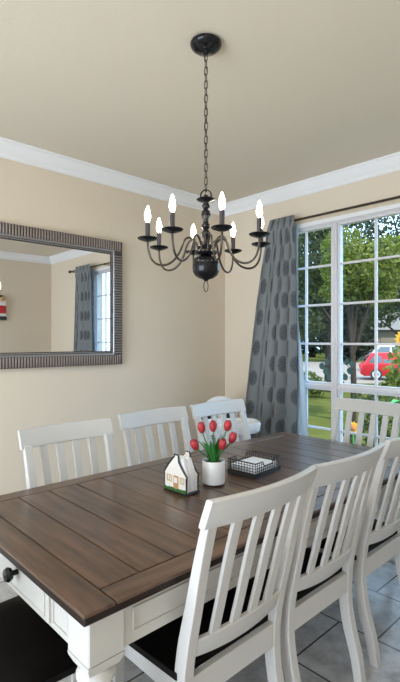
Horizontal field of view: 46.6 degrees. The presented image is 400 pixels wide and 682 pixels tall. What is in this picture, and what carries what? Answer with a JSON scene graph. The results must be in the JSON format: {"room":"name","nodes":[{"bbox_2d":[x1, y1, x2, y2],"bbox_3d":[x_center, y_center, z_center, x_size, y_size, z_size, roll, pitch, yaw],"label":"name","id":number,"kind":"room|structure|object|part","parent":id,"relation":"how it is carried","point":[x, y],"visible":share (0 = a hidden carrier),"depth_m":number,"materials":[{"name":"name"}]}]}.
{"room":"dining room","nodes":[
{"label":"dining room","id":0,"kind":"room"},
{"bbox_2d":[0,157,224,494],"bbox_3d":[-1.894,0.050,2.627,6.060,2.740,0.120,0,0,-43],"label":"wall","id":1,"kind":"structure","parent":0,"point":[173,355],"depth_m":3.76,"materials":[{"name":"paint"}]},
{"bbox_2d":[0,222,122,368],"bbox_3d":[-1.278,-0.292,3.088,1.790,0.969,0.035,0,0,-43],"label":"wall mirror","id":2,"kind":"object","parent":1,"relation":"attached to","point":[61,293],"visible":1,"depth_m":3.33,"materials":[{"name":"silver metal"}]},
{"bbox_2d":[0,238,109,352],"bbox_3d":[-1.284,-0.292,3.095,1.582,0.761,0.016,0,0,-43],"label":"mirror glass","id":3,"kind":"object","parent":2,"relation":"attached to","point":[55,296],"depth_m":3.31,"materials":[{"name":"clear mirror"}]},
{"bbox_2d":[0,137,224,214],"bbox_3d":[-1.835,-1.267,2.550,5.800,0.106,0.072,0,0,-43],"label":"trim","id":4,"kind":"structure","parent":1,"relation":"attached to","point":[13,150],"depth_m":3.53,"materials":[{"name":"paint"}]},
{"bbox_2d":[0,0,399,202],"bbox_3d":[-0.478,-1.395,1.131,6.060,0.150,4.240,0,0,-43],"label":"ceiling","id":5,"kind":"structure","parent":0,"point":[298,90],"depth_m":2.41,"materials":[{"name":"paint"}]},
{"bbox_2d":[138,33,270,291],"bbox_3d":[0.026,-0.765,2.055,0.587,1.107,0.587,0,0,-43],"label":"chandelier","id":6,"kind":"object","parent":5,"relation":"hanging from","point":[205,266],"visible":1,"depth_m":2.02,"materials":[{"name":"black metal"}]},
{"bbox_3d":[-0.225,-0.541,1.996,0.025,0.073,0.025,0,0,-13],"label":"bulb","id":7,"kind":"part","parent":6,"relation":"part of","materials":[{"name":"white glass"}]},
{"bbox_3d":[-0.193,-0.541,2.191,0.025,0.073,0.025,0,0,32],"label":"bulb","id":8,"kind":"part","parent":6,"relation":"part of","materials":[{"name":"white glass"}]},
{"bbox_3d":[-0.109,-0.541,1.835,0.025,0.073,0.025,0,0,32],"label":"bulb","id":9,"kind":"part","parent":6,"relation":"part of","materials":[{"name":"white glass"}]},
{"bbox_3d":[-0.116,-0.387,2.021,0.234,0.136,0.010,0,0,-13],"label":"arm","id":10,"kind":"part","parent":6,"relation":"part of","materials":[{"name":"brown metal"}]},
{"bbox_3d":[-0.098,-0.387,2.132,0.234,0.136,0.010,0,0,32],"label":"arm","id":11,"kind":"part","parent":6,"relation":"part of","materials":[{"name":"brown metal"}]},
{"bbox_3d":[-0.051,-0.387,1.931,0.010,0.136,0.234,0,0,32],"label":"arm","id":12,"kind":"part","parent":6,"relation":"part of","materials":[{"name":"brown metal"}]},
{"bbox_3d":[-0.033,-0.541,2.306,0.025,0.073,0.025,0,0,-13],"label":"bulb","id":13,"kind":"part","parent":6,"relation":"part of","materials":[{"name":"white glass"}]},
{"bbox_3d":[0.026,-0.319,2.055,0.120,0.117,0.120,0,0,-43],"label":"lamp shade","id":14,"kind":"part","parent":6,"relation":"part of","materials":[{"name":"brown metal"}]},
{"bbox_3d":[0.026,-0.955,2.055,0.010,0.631,0.010,0,0,-43],"label":"cord","id":15,"kind":"part","parent":6,"relation":"part of","materials":[{"name":"brown metal"}]},
{"bbox_3d":[0.060,-0.387,1.913,0.010,0.136,0.234,0,0,-13],"label":"arm","id":16,"kind":"part","parent":6,"relation":"part of","materials":[{"name":"brown metal"}]},
{"bbox_3d":[0.086,-0.541,1.804,0.025,0.073,0.025,0,0,-13],"label":"bulb","id":17,"kind":"part","parent":6,"relation":"part of","materials":[{"name":"white glass"}]},
{"bbox_3d":[0.103,-0.387,2.179,0.010,0.136,0.234,0,0,32],"label":"arm","id":18,"kind":"part","parent":6,"relation":"part of","materials":[{"name":"brown metal"}]},
{"bbox_3d":[0.162,-0.541,2.274,0.025,0.073,0.025,0,0,32],"label":"bulb","id":19,"kind":"part","parent":6,"relation":"part of","materials":[{"name":"white glass"}]},
{"bbox_3d":[0.150,-0.387,1.978,0.234,0.136,0.010,0,0,32],"label":"arm","id":20,"kind":"part","parent":6,"relation":"part of","materials":[{"name":"brown metal"}]},
{"bbox_3d":[0.168,-0.387,2.088,0.234,0.136,0.010,0,0,-13],"label":"arm","id":21,"kind":"part","parent":6,"relation":"part of","materials":[{"name":"brown metal"}]},
{"bbox_3d":[0.246,-0.541,1.919,0.025,0.073,0.025,0,0,32],"label":"bulb","id":22,"kind":"part","parent":6,"relation":"part of","materials":[{"name":"white glass"}]},
{"bbox_2d":[0,542,399,681],"bbox_3d":[-0.478,1.495,1.131,6.060,0.150,4.240,0,0,-43],"label":"floor","id":23,"kind":"structure","parent":0,"point":[322,651],"depth_m":2.18,"materials":[{"name":"tile"}]},
{"bbox_2d":[0,595,77,681],"bbox_3d":[-0.701,0.920,1.388,0.580,1.000,0.494,0,0,-43],"label":"dining chair","id":24,"kind":"object","parent":23,"relation":"on","point":[31,650],"visible":0.8,"depth_m":1.44,"materials":[{"name":"paint"}]},
{"bbox_3d":[-0.507,1.014,1.282,0.335,0.068,0.022,0,0,-43],"label":"rail","id":25,"kind":"part","parent":24,"relation":"part of","materials":[{"name":"paint"}]},
{"bbox_3d":[-0.378,1.200,1.407,0.042,0.440,0.042,0,0,-43],"label":"leg","id":26,"kind":"part","parent":24,"relation":"part of","materials":[{"name":"paint"}]},
{"bbox_2d":[17,418,116,488],"bbox_3d":[-0.495,0.920,2.142,0.494,1.000,0.580,0,0,-43],"label":"dining chair","id":27,"kind":"object","parent":23,"relation":"on","point":[41,436],"visible":0.3,"depth_m":2.30,"materials":[{"name":"white wood"}]},
{"bbox_3d":[-0.753,0.955,2.110,0.051,0.930,0.156,0,0,-43],"label":"leg","id":28,"kind":"part","parent":27,"relation":"part of","materials":[{"name":"paint"}]},
{"bbox_3d":[-0.664,0.463,2.321,0.492,0.085,0.086,0,0,-43],"label":"rail","id":29,"kind":"part","parent":27,"relation":"part of","materials":[{"name":"paint"}]},
{"bbox_3d":[-0.449,0.955,2.398,0.051,0.930,0.156,0,0,-43],"label":"leg","id":30,"kind":"part","parent":27,"relation":"part of","materials":[{"name":"paint"}]},
{"bbox_2d":[118,406,192,465],"bbox_3d":[-0.109,0.920,2.597,0.494,1.000,0.580,0,0,-43],"label":"dining chair","id":31,"kind":"object","parent":23,"relation":"on","point":[135,420],"visible":0.3,"depth_m":2.75,"materials":[{"name":"paint"}]},
{"bbox_3d":[-0.367,0.955,2.565,0.051,0.930,0.156,0,0,-43],"label":"leg","id":32,"kind":"part","parent":31,"relation":"part of","materials":[{"name":"paint"}]},
{"bbox_3d":[-0.278,0.463,2.776,0.492,0.085,0.086,0,0,-43],"label":"rail","id":33,"kind":"part","parent":31,"relation":"part of","materials":[{"name":"paint"}]},
{"bbox_3d":[-0.063,0.955,2.853,0.051,0.930,0.156,0,0,-43],"label":"leg","id":34,"kind":"part","parent":31,"relation":"part of","materials":[{"name":"paint"}]},
{"bbox_2d":[0,432,399,681],"bbox_3d":[0.155,1.040,2.221,2.185,0.760,1.023,0,0,-43],"label":"dining table","id":35,"kind":"object","parent":23,"relation":"on","point":[105,559],"visible":0.77,"depth_m":1.53,"materials":[{"name":"brown wood"}]},
{"bbox_3d":[-0.592,0.732,1.453,0.043,0.046,0.046,0,0,-43],"label":"knob","id":36,"kind":"part","parent":35,"relation":"part of","materials":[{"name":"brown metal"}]},
{"bbox_3d":[-0.604,0.751,1.502,0.017,0.110,0.512,0,0,-43],"label":"drawer","id":37,"kind":"part","parent":35,"relation":"part of","materials":[{"name":"paint"}]},
{"bbox_3d":[-0.274,1.055,1.224,0.120,0.730,0.120,0,0,-43],"label":"leg","id":38,"kind":"part","parent":35,"relation":"part of","materials":[{"name":"paint"}]},
{"bbox_2d":[164,451,199,496],"bbox_3d":[-0.080,0.575,2.030,0.150,0.170,0.084,0,0,44],"label":"napkin holder","id":39,"kind":"object","parent":35,"relation":"on","point":[175,477],"visible":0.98,"depth_m":2.00,"materials":[{"name":"white ceramic"}]},
{"bbox_3d":[-0.104,0.617,1.999,0.030,0.063,0.003,0,0,44],"label":"painted door","id":40,"kind":"part","parent":39,"relation":"part of","materials":[{"name":"paint"}]},
{"bbox_3d":[-0.104,0.573,2.005,0.143,0.158,0.008,0,0,44],"label":"panel","id":41,"kind":"part","parent":39,"relation":"part of","materials":[{"name":"beige ceramic"}]},
{"bbox_2d":[180,455,195,492],"bbox_3d":[-0.079,0.578,2.026,0.127,0.144,0.053,0,0,44],"label":"napkin stack","id":42,"kind":"object","parent":39,"relation":"in","point":[186,462],"visible":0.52,"depth_m":1.99,"materials":[{"name":"paper"}]},
{"bbox_3d":[-0.059,0.573,2.053,0.143,0.158,0.007,0,0,44],"label":"panel","id":43,"kind":"part","parent":39,"relation":"part of","materials":[{"name":"beige ceramic"}]},
{"bbox_2d":[190,420,236,486],"bbox_3d":[0.057,0.513,2.111,0.177,0.295,0.160,0,0,-43],"label":"tulips","id":44,"kind":"object","parent":35,"relation":"on","point":[213,466],"visible":1,"depth_m":2.10,"materials":[{"name":"red plant"}]},
{"bbox_3d":[0.063,0.601,2.127,0.105,0.103,0.105,0,0,-43],"label":"pot","id":45,"kind":"part","parent":44,"relation":"part of","materials":[{"name":"white ceramic"}]},
{"bbox_2d":[228,450,279,479],"bbox_3d":[0.272,0.623,2.328,0.172,0.075,0.218,0,0,42],"label":"wire basket","id":46,"kind":"object","parent":35,"relation":"on","point":[255,476],"visible":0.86,"depth_m":2.27,"materials":[{"name":"black metal"}]},
{"bbox_2d":[231,457,275,473],"bbox_3d":[0.273,0.634,2.329,0.152,0.040,0.195,0,0,42],"label":"paper napkins","id":47,"kind":"object","parent":46,"relation":"in","point":[255,460],"visible":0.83,"depth_m":2.31,"materials":[{"name":"white paper"}]},
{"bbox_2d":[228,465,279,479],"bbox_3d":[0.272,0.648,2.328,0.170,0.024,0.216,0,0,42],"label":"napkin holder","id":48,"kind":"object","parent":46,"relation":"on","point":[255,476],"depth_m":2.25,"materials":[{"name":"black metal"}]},
{"bbox_2d":[112,465,316,681],"bbox_3d":[0.035,0.920,1.561,0.494,1.000,0.580,0,0,-43],"label":"dining chair","id":49,"kind":"object","parent":23,"relation":"on","point":[172,652],"visible":0.9,"depth_m":1.41,"materials":[{"name":"paint"}]},
{"bbox_3d":[-0.287,1.200,1.598,0.042,0.440,0.042,0,0,-43],"label":"leg","id":50,"kind":"part","parent":49,"relation":"part of","materials":[{"name":"paint"}]},
{"bbox_3d":[-0.164,1.014,1.466,0.022,0.068,0.335,0,0,-43],"label":"rail","id":51,"kind":"part","parent":49,"relation":"part of","materials":[{"name":"paint"}]},
{"bbox_3d":[-0.011,0.955,1.305,0.051,0.930,0.156,0,0,-43],"label":"leg","id":52,"kind":"part","parent":49,"relation":"part of","materials":[{"name":"paint"}]},
{"bbox_3d":[-0.032,0.967,1.632,0.494,0.026,0.385,0,0,-43],"label":"seat","id":53,"kind":"part","parent":49,"relation":"part of","materials":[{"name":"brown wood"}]},
{"bbox_3d":[0.110,1.019,1.482,0.380,0.082,0.022,0,0,-43],"label":"rail","id":54,"kind":"part","parent":49,"relation":"part of","materials":[{"name":"paint"}]},
{"bbox_3d":[0.127,0.891,1.463,0.400,0.067,0.048,0,0,-43],"label":"rail","id":55,"kind":"part","parent":49,"relation":"part of","materials":[{"name":"paint"}]},
{"bbox_3d":[0.204,0.463,1.382,0.492,0.085,0.086,0,0,-43],"label":"rail","id":56,"kind":"part","parent":49,"relation":"part of","materials":[{"name":"paint"}]},
{"bbox_3d":[0.293,0.955,1.593,0.051,0.930,0.156,0,0,-43],"label":"leg","id":57,"kind":"part","parent":49,"relation":"part of","materials":[{"name":"paint"}]},
{"bbox_2d":[190,399,250,449],"bbox_3d":[0.290,0.920,2.974,0.494,1.000,0.580,0,0,-43],"label":"dining chair","id":58,"kind":"object","parent":23,"relation":"on","point":[201,410],"visible":0.23,"depth_m":3.15,"materials":[{"name":"paint"}]},
{"bbox_3d":[0.032,0.955,2.942,0.051,0.930,0.156,0,0,-43],"label":"leg","id":59,"kind":"part","parent":58,"relation":"part of","materials":[{"name":"paint"}]},
{"bbox_3d":[0.120,0.463,3.154,0.492,0.085,0.086,0,0,-43],"label":"rail","id":60,"kind":"part","parent":58,"relation":"part of","materials":[{"name":"paint"}]},
{"bbox_3d":[0.336,0.955,3.231,0.051,0.930,0.156,0,0,-43],"label":"leg","id":61,"kind":"part","parent":58,"relation":"part of","materials":[{"name":"paint"}]},
{"bbox_2d":[201,396,260,443],"bbox_3d":[0.211,0.954,3.824,0.484,0.938,0.547,0,0,-11],"label":"high chair","id":62,"kind":"object","parent":23,"relation":"on","point":[254,424],"visible":0.27,"depth_m":3.80,"materials":[{"name":"white plastic"}]},
{"bbox_3d":[0.175,0.672,4.018,0.310,0.375,0.035,0,0,-11],"label":"backrest","id":63,"kind":"part","parent":62,"relation":"part of","materials":[{"name":"white plastic"}]},
{"bbox_2d":[202,418,260,434],"bbox_3d":[0.236,0.688,3.691,0.484,0.085,0.278,0,0,-11],"label":"tray","id":64,"kind":"object","parent":62,"relation":"on","point":[254,424],"depth_m":3.60,"materials":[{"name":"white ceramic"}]},
{"bbox_2d":[213,443,384,681],"bbox_3d":[0.399,0.920,1.906,0.494,1.000,0.580,0,0,-43],"label":"dining chair","id":65,"kind":"object","parent":23,"relation":"on","point":[310,568],"visible":0.78,"depth_m":1.75,"materials":[{"name":"paint"}]},
{"bbox_3d":[0.332,0.967,1.977,0.494,0.026,0.385,0,0,-43],"label":"seat","id":66,"kind":"part","parent":65,"relation":"part of","materials":[{"name":"brown wood"}]},
{"bbox_3d":[0.353,0.955,1.650,0.051,0.930,0.156,0,0,-43],"label":"leg","id":67,"kind":"part","parent":65,"relation":"part of","materials":[{"name":"paint"}]},
{"bbox_3d":[0.474,1.019,1.827,0.380,0.082,0.022,0,0,-43],"label":"rail","id":68,"kind":"part","parent":65,"relation":"part of","materials":[{"name":"paint"}]},
{"bbox_3d":[0.492,0.891,1.808,0.400,0.067,0.048,0,0,-43],"label":"rail","id":69,"kind":"part","parent":65,"relation":"part of","materials":[{"name":"paint"}]},
{"bbox_3d":[0.569,0.463,1.727,0.492,0.085,0.086,0,0,-43],"label":"rail","id":70,"kind":"part","parent":65,"relation":"part of","materials":[{"name":"paint"}]},
{"bbox_3d":[0.658,0.955,1.938,0.051,0.930,0.156,0,0,-43],"label":"leg","id":71,"kind":"part","parent":65,"relation":"part of","materials":[{"name":"paint"}]},
{"bbox_2d":[296,438,399,667],"bbox_3d":[0.798,0.920,2.292,0.494,1.000,0.580,0,0,-43],"label":"dining chair","id":72,"kind":"object","parent":23,"relation":"on","point":[374,532],"visible":0.6,"depth_m":2.06,"materials":[{"name":"paint"}]},
{"bbox_3d":[0.599,1.014,2.196,0.022,0.068,0.335,0,0,-43],"label":"rail","id":73,"kind":"part","parent":72,"relation":"part of","materials":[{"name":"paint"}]},
{"bbox_3d":[0.731,0.967,2.363,0.494,0.026,0.385,0,0,-43],"label":"seat","id":74,"kind":"part","parent":72,"relation":"part of","materials":[{"name":"black fabric"}]},
{"bbox_3d":[0.752,0.955,2.036,0.051,0.930,0.156,0,0,-43],"label":"leg","id":75,"kind":"part","parent":72,"relation":"part of","materials":[{"name":"paint"}]},
{"bbox_3d":[0.873,1.019,2.213,0.380,0.082,0.022,0,0,-43],"label":"rail","id":76,"kind":"part","parent":72,"relation":"part of","materials":[{"name":"paint"}]},
{"bbox_3d":[0.891,0.891,2.194,0.400,0.067,0.048,0,0,-43],"label":"rail","id":77,"kind":"part","parent":72,"relation":"part of","materials":[{"name":"paint"}]},
{"bbox_3d":[0.968,0.463,2.113,0.492,0.085,0.086,0,0,-43],"label":"rail","id":78,"kind":"part","parent":72,"relation":"part of","materials":[{"name":"paint"}]},
{"bbox_3d":[1.057,0.955,2.324,0.051,0.930,0.156,0,0,-43],"label":"leg","id":79,"kind":"part","parent":72,"relation":"part of","materials":[{"name":"paint"}]},
{"bbox_2d":[330,398,399,560],"bbox_3d":[0.981,0.920,3.034,0.580,1.000,0.494,0,0,-43],"label":"dining chair","id":80,"kind":"object","parent":23,"relation":"on","point":[375,408],"visible":0.28,"depth_m":3.19,"materials":[{"name":"paint"}]},
{"bbox_3d":[0.949,0.955,3.293,0.156,0.930,0.051,0,0,-43],"label":"leg","id":81,"kind":"part","parent":80,"relation":"part of","materials":[{"name":"paint"}]},
{"bbox_3d":[1.160,0.463,3.204,0.086,0.085,0.492,0,0,-43],"label":"rail","id":82,"kind":"part","parent":80,"relation":"part of","materials":[{"name":"paint"}]},
{"bbox_3d":[1.237,0.955,2.989,0.156,0.930,0.051,0,0,-43],"label":"leg","id":83,"kind":"part","parent":80,"relation":"part of","materials":[{"name":"paint"}]},
{"bbox_2d":[225,170,399,516],"bbox_3d":[1.672,0.050,3.165,0.140,2.740,4.000,0,0,-43],"label":"wall","id":84,"kind":"structure","parent":0,"point":[241,285],"depth_m":4.34,"materials":[{"name":"paint"}]},
{"bbox_2d":[225,151,399,216],"bbox_3d":[1.595,-1.267,3.092,0.072,0.106,4.000,0,0,-43],"label":"trim","id":85,"kind":"structure","parent":84,"relation":"attached to","point":[390,163],"depth_m":3.75,"materials":[{"name":"paint"}]},
{"bbox_2d":[294,196,399,221],"bbox_3d":[1.536,-0.988,3.130,0.106,0.080,2.575,0,0,-43],"label":"curtain rod","id":86,"kind":"object","parent":84,"relation":"attached to","point":[395,197],"visible":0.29,"depth_m":3.50,"materials":[{"name":"metal"}]},
{"bbox_2d":[245,215,308,438],"bbox_3d":[0.604,0.177,4.050,0.113,2.427,0.830,0,0,-43],"label":"curtain","id":87,"kind":"object","parent":86,"relation":"hanging from","point":[275,393],"visible":0.74,"depth_m":3.95,"materials":[{"name":"fabric"}]},
{"bbox_2d":[298,203,399,445],"bbox_3d":[1.403,0.035,3.373,0.135,2.030,2.070,0,0,-43],"label":"window","id":88,"kind":"structure","parent":84,"relation":"in","point":[336,386],"depth_m":3.69,"materials":[{"name":"paint"}]},
{"bbox_3d":[0.924,-0.286,3.926,0.047,1.300,0.479,0,0,-43],"label":"sash","id":89,"kind":"part","parent":88,"relation":"part of","materials":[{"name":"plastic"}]},
{"bbox_3d":[0.924,0.699,3.926,0.047,0.614,0.479,0,0,-43],"label":"sash","id":90,"kind":"part","parent":88,"relation":"part of","materials":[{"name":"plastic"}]},
{"bbox_3d":[1.426,0.035,3.394,0.073,1.970,1.970,0,0,-43],"label":"frame","id":91,"kind":"part","parent":88,"relation":"part of","materials":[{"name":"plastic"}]},
{"bbox_3d":[1.386,0.035,3.357,0.012,2.030,2.040,0,0,-43],"label":"casing","id":92,"kind":"part","parent":88,"relation":"part of","materials":[{"name":"paint"}]},
{"bbox_3d":[1.424,0.378,3.392,0.079,0.028,1.942,0,0,-43],"label":"transom rail","id":93,"kind":"part","parent":88,"relation":"part of","materials":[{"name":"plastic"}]},
{"bbox_3d":[1.424,0.699,3.397,0.047,0.614,0.891,0,0,-43],"label":"sash","id":94,"kind":"part","parent":88,"relation":"part of","materials":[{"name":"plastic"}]},
{"bbox_3d":[1.424,-0.286,3.397,0.047,1.300,0.891,0,0,-43],"label":"sash","id":95,"kind":"part","parent":88,"relation":"part of","materials":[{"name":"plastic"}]},
{"label":"outside","id":96,"kind":"structure","parent":0,"visible":0},
{"bbox_2d":[303,362,398,383],"bbox_3d":[0.000,2.210,35.300,120.001,0.020,23.400,0,0,0],"label":"driveway","id":97,"kind":"structure","parent":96,"point":[314,366],"depth_m":29.59,"materials":[{"name":"concrete"}]},
{"bbox_2d":[359,352,399,379],"bbox_3d":[10.994,1.450,25.802,4.010,1.500,1.750,0,0,17],"label":"car","id":98,"kind":"object","parent":97,"relation":"on","point":[367,367],"visible":0.7,"depth_m":25.38,"materials":[{"name":"red paint"}]},
{"bbox_2d":[366,345,399,356],"bbox_3d":[14.384,1.270,33.002,4.707,1.860,1.750,0,0,14],"label":"van","id":99,"kind":"object","parent":97,"relation":"on","point":[381,348],"visible":0.06,"depth_m":32.61,"materials":[{"name":"white paint"}]},
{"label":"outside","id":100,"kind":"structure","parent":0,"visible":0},
{"bbox_2d":[302,353,399,445],"bbox_3d":[26.686,2.370,25.253,66.520,0.300,120.000,0,0,-43],"label":"lawn","id":101,"kind":"structure","parent":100,"point":[319,407],"depth_m":14.21,"materials":[{"name":"green plant"}]},
{"bbox_2d":[298,254,304,349],"bbox_3d":[7.490,-4.090,45.001,5.969,12.870,5.934,0,0,-43],"label":"tree","id":102,"kind":"object","parent":101,"relation":"on","point":[301,291],"visible":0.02,"depth_m":44.00,"materials":[{"name":"green plant"}]},
{"bbox_2d":[298,234,320,356],"bbox_3d":[14.521,-6.196,60.006,6.502,16.940,6.512,0,0,-43],"label":"tree","id":103,"kind":"object","parent":101,"relation":"on","point":[312,351],"visible":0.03,"depth_m":58.80,"materials":[{"name":"green plant"}]},
{"bbox_2d":[304,370,326,395],"bbox_3d":[3.991,1.721,18.022,2.087,1.108,1.223,0,0,1],"label":"shrub","id":104,"kind":"object","parent":101,"relation":"on","point":[312,375],"visible":0.21,"depth_m":17.93,"materials":[{"name":"green plant"}]},
{"bbox_2d":[298,224,351,339],"bbox_3d":[3.279,-0.978,13.062,2.049,6.502,2.187,0,0,-43],"label":"tree","id":105,"kind":"object","parent":101,"relation":"on","point":[313,277],"visible":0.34,"depth_m":13.00,"materials":[{"name":"green plant"}]},
{"bbox_2d":[319,352,353,382],"bbox_3d":[1.832,0.831,6.200,0.474,2.838,0.048,0,0,1],"label":"sapling","id":106,"kind":"object","parent":101,"relation":"on","point":[326,361],"visible":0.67,"depth_m":6.20,"materials":[{"name":"green plant"}]},
{"bbox_2d":[302,243,385,391],"bbox_3d":[6.478,-1.099,20.933,4.188,6.747,4.000,0,0,-43],"label":"tree","id":107,"kind":"object","parent":101,"relation":"on","point":[327,332],"visible":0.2,"depth_m":19.98,"materials":[{"name":"green plant"}]},
{"bbox_2d":[316,239,374,361],"bbox_3d":[14.727,-3.945,46.991,6.153,12.539,5.999,0,0,-43],"label":"tree","id":108,"kind":"object","parent":101,"relation":"on","point":[362,350],"visible":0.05,"depth_m":45.84,"materials":[{"name":"green plant"}]},
{"bbox_2d":[350,421,356,443],"bbox_3d":[1.682,1.563,4.963,0.347,1.375,0.301,0,0,-43],"label":"sunflower","id":109,"kind":"object","parent":101,"relation":"on","point":[353,424],"visible":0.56,"depth_m":4.99,"materials":[{"name":"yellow plant"}]},
{"bbox_2d":[316,215,399,290],"bbox_3d":[5.540,-2.053,15.461,4.294,8.650,4.894,0,0,-43],"label":"tree","id":110,"kind":"object","parent":101,"relation":"on","point":[368,226],"visible":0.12,"depth_m":14.83,"materials":[{"name":"green plant"}]},
{"bbox_2d":[318,227,399,443],"bbox_3d":[3.377,-0.023,9.539,1.876,4.590,1.762,0,0,-8],"label":"tree","id":111,"kind":"object","parent":101,"relation":"on","point":[364,286],"visible":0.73,"depth_m":9.38,"materials":[{"name":"green plant"}]},
{"bbox_2d":[343,393,399,447],"bbox_3d":[2.754,1.524,7.280,1.135,1.498,1.047,0,0,-43],"label":"shrub","id":112,"kind":"object","parent":101,"relation":"on","point":[369,396],"visible":0.16,"depth_m":7.19,"materials":[{"name":"green plant"}]},
{"bbox_2d":[358,312,399,359],"bbox_3d":[24.822,-0.494,53.500,14.400,5.429,6.400,0,0,0],"label":"house","id":113,"kind":"structure","parent":101,"relation":"on","point":[385,335],"depth_m":51.00,"materials":[{"name":"beige"}]},
{"bbox_2d":[362,242,399,334],"bbox_3d":[5.401,-0.175,12.305,1.864,4.896,1.827,0,0,-10],"label":"tree","id":114,"kind":"object","parent":101,"relation":"on","point":[390,318],"visible":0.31,"depth_m":12.28,"materials":[{"name":"green plant"}]},
{"bbox_2d":[378,345,399,422],"bbox_3d":[2.334,1.068,5.280,0.644,2.407,0.637,0,0,-43],"label":"shrub","id":115,"kind":"object","parent":101,"relation":"on","point":[393,374],"visible":0.59,"depth_m":5.28,"materials":[{"name":"green plant"}]},
{"bbox_2d":[379,285,399,311],"bbox_3d":[23.748,-5.700,64.015,7.720,15.951,7.763,0,0,-43],"label":"tree","id":116,"kind":"object","parent":101,"relation":"on","point":[379,285],"visible":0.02,"depth_m":61.93,"materials":[{"name":"green plant"}]},
{"bbox_2d":[390,332,399,437],"bbox_3d":[2.127,1.071,4.713,0.347,2.358,0.301,0,0,-43],"label":"sunflower","id":117,"kind":"object","parent":101,"relation":"on","point":[398,335],"visible":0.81,"depth_m":4.77,"materials":[{"name":"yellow plant"}]}
]}

